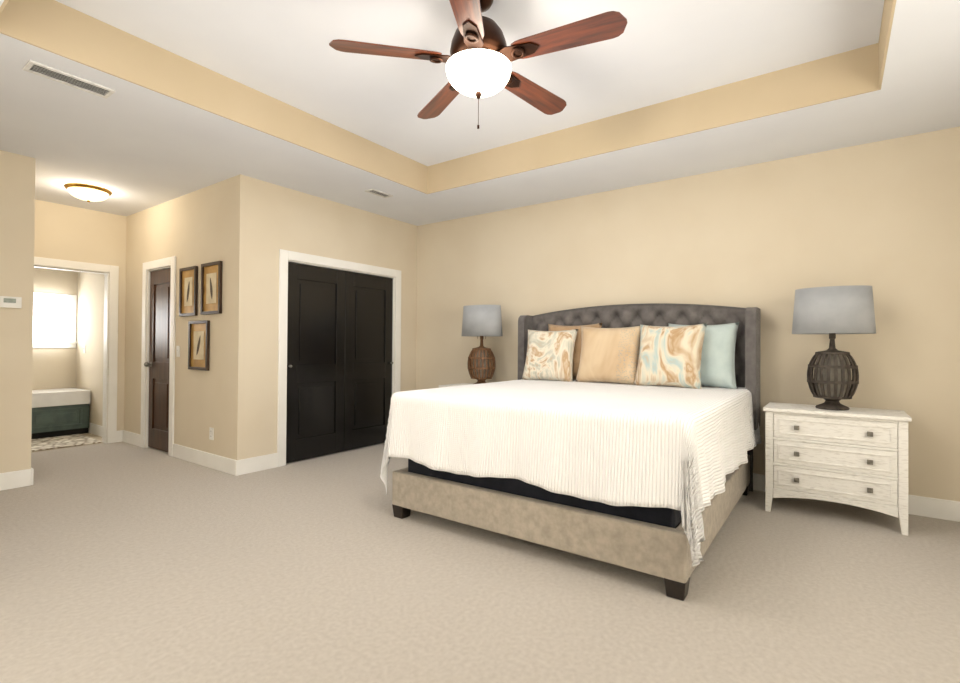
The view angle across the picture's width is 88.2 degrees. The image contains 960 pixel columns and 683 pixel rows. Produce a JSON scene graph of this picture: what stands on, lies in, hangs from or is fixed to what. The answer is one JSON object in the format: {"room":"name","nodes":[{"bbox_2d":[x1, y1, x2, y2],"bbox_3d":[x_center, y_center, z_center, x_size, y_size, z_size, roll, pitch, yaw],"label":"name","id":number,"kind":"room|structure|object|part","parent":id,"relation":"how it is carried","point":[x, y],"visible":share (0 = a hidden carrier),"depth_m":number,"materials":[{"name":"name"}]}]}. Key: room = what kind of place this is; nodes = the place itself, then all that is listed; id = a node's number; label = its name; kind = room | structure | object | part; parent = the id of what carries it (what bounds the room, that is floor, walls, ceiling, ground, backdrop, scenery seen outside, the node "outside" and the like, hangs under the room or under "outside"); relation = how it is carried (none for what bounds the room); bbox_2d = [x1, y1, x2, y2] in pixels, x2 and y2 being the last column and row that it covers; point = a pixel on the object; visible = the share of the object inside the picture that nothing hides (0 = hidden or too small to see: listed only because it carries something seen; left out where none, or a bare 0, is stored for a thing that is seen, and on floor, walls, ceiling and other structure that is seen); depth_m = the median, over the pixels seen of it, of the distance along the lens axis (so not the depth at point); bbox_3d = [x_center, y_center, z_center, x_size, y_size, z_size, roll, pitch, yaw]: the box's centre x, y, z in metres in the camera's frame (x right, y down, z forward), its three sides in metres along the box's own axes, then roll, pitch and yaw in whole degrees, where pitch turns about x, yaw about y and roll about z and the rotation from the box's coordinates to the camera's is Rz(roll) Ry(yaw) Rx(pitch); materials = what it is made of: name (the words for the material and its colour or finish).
{"room":"bedroom","nodes":[
{"label":"bedroom","id":0,"kind":"room"},
{"bbox_2d":[0,150,35,472],"bbox_3d":[-4.405,-0.361,3.398,0.120,3.120,2.010,0,-1,36],"label":"wall","id":1,"kind":"structure","parent":0,"point":[17,200],"depth_m":4.09,"materials":[{"name":"paint"}]},
{"bbox_2d":[0,296,21,307],"bbox_3d":[-3.841,-0.322,4.051,0.031,0.090,0.130,0,-1,36],"label":"thermostat","id":2,"kind":"object","parent":1,"relation":"attached to","point":[9,302],"visible":0.98,"depth_m":4.04,"materials":[{"name":"white plastic"}]},
{"bbox_2d":[0,468,33,490],"bbox_3d":[-4.311,1.130,3.410,0.019,0.140,1.875,0,-1,36],"label":"baseboard","id":3,"kind":"structure","parent":1,"relation":"attached to","point":[21,478],"depth_m":4.08,"materials":[{"name":"paint"}]},
{"bbox_2d":[32,267,77,389],"bbox_3d":[-6.280,-0.350,6.204,0.120,3.120,1.940,0,-1,36],"label":"wall","id":4,"kind":"structure","parent":0,"point":[53,368],"depth_m":6.76,"materials":[{"name":"paint"}]},
{"bbox_2d":[33,292,77,347],"bbox_3d":[-6.037,-0.286,6.460,0.115,0.740,1.260,0,-1,36],"label":"window","id":5,"kind":"structure","parent":4,"relation":"in","point":[51,322],"depth_m":6.78,"materials":[{"name":"glass"}]},
{"bbox_2d":[34,433,102,451],"bbox_3d":[-5.674,1.259,5.746,1.640,0.104,2.180,0,-1,36],"label":"floor","id":6,"kind":"structure","parent":0,"point":[93,436],"depth_m":6.21,"materials":[{"name":"beige tile"}]},
{"bbox_2d":[31,388,89,438],"bbox_3d":[-5.972,0.921,5.965,0.640,0.571,1.900,0,-1,36],"label":"tub deck","id":7,"kind":"object","parent":6,"relation":"on","point":[60,412],"visible":0.62,"depth_m":6.32,"materials":[{"name":"green wood"}]},
{"bbox_2d":[31,434,101,451],"bbox_3d":[-5.335,1.200,5.553,0.835,0.014,1.580,0,-1,36],"label":"bath rug","id":8,"kind":"object","parent":6,"relation":"on","point":[40,444],"visible":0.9,"depth_m":5.89,"materials":[{"name":"fabric"}]},
{"bbox_2d":[34,200,126,430],"bbox_3d":[-4.982,-0.348,5.302,0.120,3.120,1.990,0,-1,36],"label":"wall","id":9,"kind":"structure","parent":0,"point":[67,232],"depth_m":5.79,"materials":[{"name":"paint"}]},
{"bbox_2d":[34,257,118,443],"bbox_3d":[-4.740,0.149,5.639,0.160,2.135,0.990,0,-1,36],"label":"door frame","id":10,"kind":"structure","parent":9,"relation":"attached to","point":[110,355],"depth_m":5.94,"materials":[{"name":"paint"}]},
{"bbox_2d":[76,272,104,425],"bbox_3d":[-5.086,-0.338,6.614,1.580,3.120,0.120,0,-1,36],"label":"wall","id":11,"kind":"structure","parent":0,"point":[90,324],"depth_m":6.60,"materials":[{"name":"paint"}]},
{"bbox_2d":[88,423,101,436],"bbox_3d":[-5.087,1.149,6.511,1.460,0.136,0.015,0,-1,36],"label":"baseboard","id":12,"kind":"structure","parent":11,"relation":"attached to","point":[95,429],"depth_m":6.44,"materials":[{"name":"paint"}]},
{"bbox_2d":[124,177,233,457],"bbox_3d":[-3.343,-0.336,5.424,2.640,3.120,0.120,0,-1,36],"label":"wall","id":13,"kind":"structure","parent":0,"point":[194,228],"depth_m":5.08,"materials":[{"name":"paint"}]},
{"bbox_2d":[120,430,139,446],"bbox_3d":[-4.150,1.152,5.891,0.545,0.140,0.030,0,-1,36],"label":"baseboard","id":14,"kind":"structure","parent":13,"relation":"attached to","point":[125,436],"depth_m":5.91,"materials":[{"name":"paint"}]},
{"bbox_2d":[144,268,170,451],"bbox_3d":[-3.580,0.203,5.514,0.606,2.016,0.111,0,-1,36],"label":"hall door","id":15,"kind":"structure","parent":13,"relation":"in","point":[158,365],"depth_m":5.56,"materials":[{"name":"brown wood"}]},
{"bbox_2d":[140,256,175,456],"bbox_3d":[-3.551,0.156,5.554,0.820,2.135,0.140,0,-1,36],"label":"door frame","id":16,"kind":"structure","parent":13,"relation":"attached to","point":[168,262],"depth_m":5.68,"materials":[{"name":"paint"}]},
{"bbox_2d":[176,346,179,356],"bbox_3d":[-3.192,0.103,5.223,0.072,0.116,0.018,0,-1,36],"label":"light switch","id":17,"kind":"object","parent":13,"relation":"attached to","point":[177,351],"visible":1,"depth_m":5.22,"materials":[{"name":"white plastic"}]},
{"bbox_2d":[179,266,197,316],"bbox_3d":[-2.996,-0.512,5.084,0.350,0.500,0.028,0,-1,36],"label":"picture frame","id":18,"kind":"object","parent":13,"relation":"attached to","point":[188,291],"visible":1,"depth_m":5.08,"materials":[{"name":"brown wood"}]},
{"bbox_2d":[188,320,209,370],"bbox_3d":[-2.809,0.038,4.942,0.390,0.490,0.028,0,-1,36],"label":"picture frame","id":19,"kind":"object","parent":13,"relation":"attached to","point":[198,345],"visible":1,"depth_m":4.93,"materials":[{"name":"beige paper"}]},
{"bbox_2d":[173,443,239,475],"bbox_3d":[-2.735,1.154,4.883,1.290,0.140,0.015,0,-1,36],"label":"baseboard","id":20,"kind":"structure","parent":13,"relation":"attached to","point":[220,463],"depth_m":4.81,"materials":[{"name":"paint"}]},
{"bbox_2d":[209,427,213,439],"bbox_3d":[-2.602,0.894,4.794,0.072,0.116,0.010,0,-1,36],"label":"outlet","id":21,"kind":"object","parent":13,"relation":"attached to","point":[211,433],"visible":1,"depth_m":4.79,"materials":[{"name":"white plastic"}]},
{"bbox_2d":[200,261,222,314],"bbox_3d":[-2.610,-0.516,4.807,0.370,0.500,0.028,0,-1,36],"label":"picture frame","id":22,"kind":"object","parent":13,"relation":"attached to","point":[211,290],"visible":1,"depth_m":4.80,"materials":[{"name":"brown wood"}]},
{"bbox_2d":[230,174,416,459],"bbox_3d":[-1.566,-0.323,5.532,0.120,3.120,2.370,0,-1,36],"label":"wall","id":23,"kind":"structure","parent":0,"point":[270,220],"depth_m":4.80,"materials":[{"name":"paint"}]},
{"bbox_2d":[239,453,276,474],"bbox_3d":[-2.100,1.156,4.680,0.019,0.140,0.395,0,-1,36],"label":"baseboard","id":24,"kind":"structure","parent":23,"relation":"attached to","point":[259,463],"depth_m":4.67,"materials":[{"name":"paint"}]},
{"bbox_2d":[286,262,344,462],"bbox_3d":[-1.721,0.214,5.242,0.081,2.016,0.727,0,-1,36],"label":"closet door","id":25,"kind":"structure","parent":23,"relation":"in","point":[315,361],"depth_m":5.23,"materials":[{"name":"black wood"}]},
{"bbox_2d":[277,249,400,466],"bbox_3d":[-1.535,0.170,5.559,0.140,2.135,1.670,0,-1,36],"label":"trim","id":26,"kind":"structure","parent":23,"relation":"attached to","point":[286,257],"depth_m":4.97,"materials":[{"name":"paint"}]},
{"bbox_2d":[344,271,392,450],"bbox_3d":[-1.295,0.222,5.835,0.081,2.016,0.727,0,-1,36],"label":"closet door","id":27,"kind":"structure","parent":23,"relation":"in","point":[368,349],"depth_m":5.82,"materials":[{"name":"black wood"}]},
{"bbox_2d":[0,442,959,682],"bbox_3d":[-1.167,1.271,3.321,8.510,0.100,5.700,0,-1,36],"label":"floor","id":28,"kind":"structure","parent":0,"point":[122,562],"depth_m":2.41,"materials":[{"name":"beige carpet"}]},
{"bbox_2d":[439,383,471,387],"bbox_3d":[0.007,0.867,5.408,0.828,0.760,0.467,0,-1,36],"label":"nightstand","id":29,"kind":"object","parent":28,"relation":"on","point":[450,385],"depth_m":5.47,"materials":[{"name":"white wood"}]},
{"bbox_2d":[461,305,501,383],"bbox_3d":[0.018,0.049,5.423,0.500,0.875,0.330,0,-1,36],"label":"lamp","id":30,"kind":"object","parent":29,"relation":"on","point":[481,321],"visible":0.96,"depth_m":5.30,"materials":[{"name":"fabric"}]},
{"bbox_3d":[0.020,-0.223,5.426,0.500,0.330,0.330,0,-1,36],"label":"lamp shade","id":31,"kind":"part","parent":30,"relation":"part of","materials":[{"name":"fabric"}]},
{"bbox_2d":[392,483,749,600],"bbox_3d":[0.810,1.091,3.776,1.945,0.295,2.178,0,-1,36],"label":"bed frame legs","id":32,"kind":"object","parent":28,"relation":"on","point":[676,590],"visible":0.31,"depth_m":2.37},
{"bbox_2d":[392,470,399,505],"bbox_3d":[0.045,1.036,4.325,0.065,0.235,2.180,0,-1,36],"label":"bed frame rail","id":33,"kind":"object","parent":32,"relation":"on","point":[396,474],"depth_m":3.44,"materials":[{"name":"fabric"}]},
{"bbox_2d":[400,467,667,578],"bbox_3d":[0.196,1.024,2.922,1.770,0.235,0.077,0,-1,36],"label":"bed frame rail","id":34,"kind":"object","parent":32,"relation":"on","point":[652,549],"depth_m":2.75,"materials":[{"name":"fabric"}]},
{"bbox_2d":[408,459,681,527],"bbox_3d":[0.830,0.806,3.804,1.804,0.275,2.095,0,-1,36],"label":"box spring","id":35,"kind":"object","parent":34,"relation":"on","point":[669,517],"visible":0.04,"depth_m":2.81,"materials":[{"name":"black fabric"}]},
{"bbox_3d":[0.825,0.524,3.796,1.890,0.290,2.120,0,-1,36],"label":"mattress","id":36,"kind":"object","parent":35,"relation":"on","visible":0},
{"bbox_2d":[380,379,760,566],"bbox_3d":[0.780,0.726,3.735,2.127,0.725,2.213,0,-1,36],"label":"quilt","id":37,"kind":"object","parent":36,"relation":"on","point":[683,450],"visible":0.96,"depth_m":2.78,"materials":[{"name":"white fabric"}]},
{"bbox_2d":[521,329,577,381],"bbox_3d":[0.670,0.132,4.789,0.532,0.509,0.230,0,-1,32],"label":"pillow","id":38,"kind":"object","parent":37,"relation":"on","point":[549,355],"visible":1,"depth_m":4.71,"materials":[{"name":"multicoloured fabric"}]},
{"bbox_2d":[548,323,601,378],"bbox_3d":[0.901,0.104,4.852,0.580,0.569,0.222,0,-1,36],"label":"pillow","id":39,"kind":"object","parent":37,"relation":"on","point":[576,354],"visible":0.21,"depth_m":4.74,"materials":[{"name":"beige fabric"}]},
{"bbox_2d":[575,326,639,384],"bbox_3d":[1.171,0.120,4.492,0.602,0.534,0.223,0,-1,36],"label":"bed pillow","id":40,"kind":"object","parent":37,"relation":"on","point":[609,355],"visible":0.98,"depth_m":4.42,"materials":[{"name":"beige fabric"}]},
{"bbox_2d":[633,323,706,388],"bbox_3d":[1.580,0.118,4.136,0.562,0.538,0.235,0,-1,40],"label":"pillow","id":41,"kind":"object","parent":37,"relation":"on","point":[670,355],"visible":0.98,"depth_m":4.05,"materials":[{"name":"multicoloured fabric"}]},
{"bbox_2d":[668,322,738,388],"bbox_3d":[1.859,0.115,4.164,0.560,0.550,0.220,0,-1,36],"label":"pillow","id":42,"kind":"object","parent":37,"relation":"on","point":[718,358],"visible":0.52,"depth_m":4.02,"materials":[{"name":"blue fabric"}]},
{"bbox_2d":[668,455,749,582],"bbox_3d":[1.576,1.037,3.225,0.065,0.235,2.180,0,-1,36],"label":"bed frame rail","id":43,"kind":"object","parent":32,"relation":"on","point":[680,568],"depth_m":2.74,"materials":[{"name":"fabric"}]},
{"bbox_2d":[518,307,760,429],"bbox_3d":[1.366,0.488,4.652,2.190,1.525,0.290,0,-1,36],"label":"headboard","id":44,"kind":"object","parent":28,"relation":"on","point":[752,345],"depth_m":3.94,"materials":[{"name":"grey fabric"}]},
{"bbox_2d":[532,303,752,491],"bbox_3d":[1.412,0.439,4.715,2.110,1.585,0.129,0,-1,36],"label":"headboard panel","id":45,"kind":"object","parent":44,"relation":"attached to","point":[633,315],"visible":0.1,"depth_m":4.51,"materials":[{"name":"fabric"}]},
{"bbox_2d":[763,402,911,535],"bbox_3d":[2.549,0.869,3.582,0.828,0.760,0.467,0,-1,36],"label":"nightstand","id":46,"kind":"object","parent":28,"relation":"on","point":[855,456],"visible":1,"depth_m":3.40,"materials":[{"name":"white wood"}]},
{"bbox_2d":[792,285,875,410],"bbox_3d":[2.560,0.051,3.597,0.500,0.875,0.330,0,-1,36],"label":"lamp","id":47,"kind":"object","parent":46,"relation":"on","point":[832,311],"visible":1,"depth_m":3.50,"materials":[{"name":"fabric"}]},
{"bbox_3d":[2.562,-0.222,3.599,0.500,0.330,0.330,0,-1,36],"label":"lamp shade","id":48,"kind":"part","parent":47,"relation":"part of","materials":[{"name":"fabric"}]},
{"bbox_2d":[0,0,959,225],"bbox_3d":[-1.812,-1.719,3.826,10.150,0.360,5.700,0,-1,36],"label":"ceiling","id":49,"kind":"structure","parent":0,"point":[133,148],"depth_m":3.38,"materials":[{"name":"paint"}]},
{"bbox_2d":[22,60,115,98],"bbox_3d":[-2.423,-1.546,2.932,0.150,0.010,0.400,0,-1,36],"label":"ceiling vent","id":50,"kind":"object","parent":49,"relation":"in","point":[50,73],"visible":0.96,"depth_m":2.92,"materials":[{"name":"metal"}]},
{"bbox_2d":[64,183,112,201],"bbox_3d":[-3.961,-1.476,5.009,0.390,0.135,0.390,0,-1,36],"label":"hall light","id":51,"kind":"object","parent":49,"relation":"attached to","point":[88,192],"visible":0.98,"depth_m":4.91,"materials":[{"name":"white glass"}]},
{"bbox_2d":[365,188,392,197],"bbox_3d":[-1.033,-1.518,5.073,0.120,0.010,0.280,0,-1,36],"label":"ceiling vent","id":52,"kind":"object","parent":49,"relation":"in","point":[379,193],"visible":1,"depth_m":5.06,"materials":[{"name":"metal"}]},
{"bbox_2d":[0,0,895,193],"bbox_3d":[-0.015,-1.676,2.719,3.640,0.281,3.260,0,-1,36],"label":"tray ceiling border","id":53,"kind":"object","parent":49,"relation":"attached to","point":[59,28],"visible":1,"depth_m":3.42,"materials":[{"name":"paint"}]},
{"bbox_2d":[450,0,506,55],"bbox_3d":[-0.006,-1.628,2.612,0.304,0.378,0.304,0,-1,36],"label":"motor","id":54,"kind":"object","parent":49,"relation":"hanging from","point":[493,39],"visible":0.19,"depth_m":2.51,"materials":[{"name":"brown metal"}]},
{"bbox_2d":[329,39,451,62],"bbox_3d":[-0.430,-1.473,2.536,0.660,0.028,0.154,0,12,-10],"label":"blade","id":55,"kind":"object","parent":54,"relation":"attached to","point":[348,46],"visible":1,"depth_m":2.52,"materials":[{"name":"brown wood"}]},
{"bbox_2d":[417,82,459,118],"bbox_3d":[-0.209,-1.467,2.991,0.154,0.028,0.660,-13,6,-28],"label":"blade","id":56,"kind":"object","parent":54,"relation":"attached to","point":[442,99],"visible":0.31,"depth_m":3.06,"materials":[{"name":"brown wood"}]},
{"bbox_2d":[449,0,483,48],"bbox_3d":[-0.067,-1.473,2.185,0.155,0.028,0.660,13,1,8],"label":"blade","id":57,"kind":"object","parent":54,"relation":"attached to","point":[468,16],"visible":0.98,"depth_m":2.28,"materials":[{"name":"brown wood"}]},
{"bbox_2d":[446,49,510,97],"bbox_3d":[-0.007,-1.379,2.610,0.345,0.132,0.345,0,-1,36],"label":"globe","id":58,"kind":"object","parent":54,"relation":"attached to","point":[484,72],"visible":0.92,"depth_m":2.51,"materials":[{"name":"beige glass"}]},
{"bbox_2d":[475,91,481,128],"bbox_3d":[-0.009,-1.217,2.609,0.033,0.195,0.034,0,-1,36],"label":"pull chain","id":59,"kind":"object","parent":58,"relation":"hanging from","point":[478,94],"visible":1,"depth_m":2.60,"materials":[{"name":"brown metal"}]},
{"bbox_2d":[504,71,565,114],"bbox_3d":[0.292,-1.464,2.920,0.154,0.028,0.660,-16,-12,42],"label":"blade","id":60,"kind":"object","parent":54,"relation":"attached to","point":[540,98],"visible":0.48,"depth_m":2.96,"materials":[{"name":"brown wood"}]},
{"bbox_2d":[498,11,626,61],"bbox_3d":[0.380,-1.468,2.423,0.660,0.028,0.155,0,-13,26],"label":"blade","id":61,"kind":"object","parent":54,"relation":"attached to","point":[601,27],"visible":0.98,"depth_m":2.40,"materials":[{"name":"brown wood"}]},
{"bbox_2d":[416,127,959,501],"bbox_3d":[1.520,-0.307,4.848,5.930,3.120,0.120,0,-1,36],"label":"wall","id":62,"kind":"structure","parent":0,"point":[881,218],"depth_m":4.12,"materials":[{"name":"paint"}]},
{"bbox_2d":[753,473,959,521],"bbox_3d":[1.469,1.182,4.779,5.690,0.140,0.019,0,-1,36],"label":"baseboard","id":63,"kind":"structure","parent":62,"relation":"attached to","point":[937,508],"depth_m":3.53,"materials":[{"name":"paint"}]}
]}

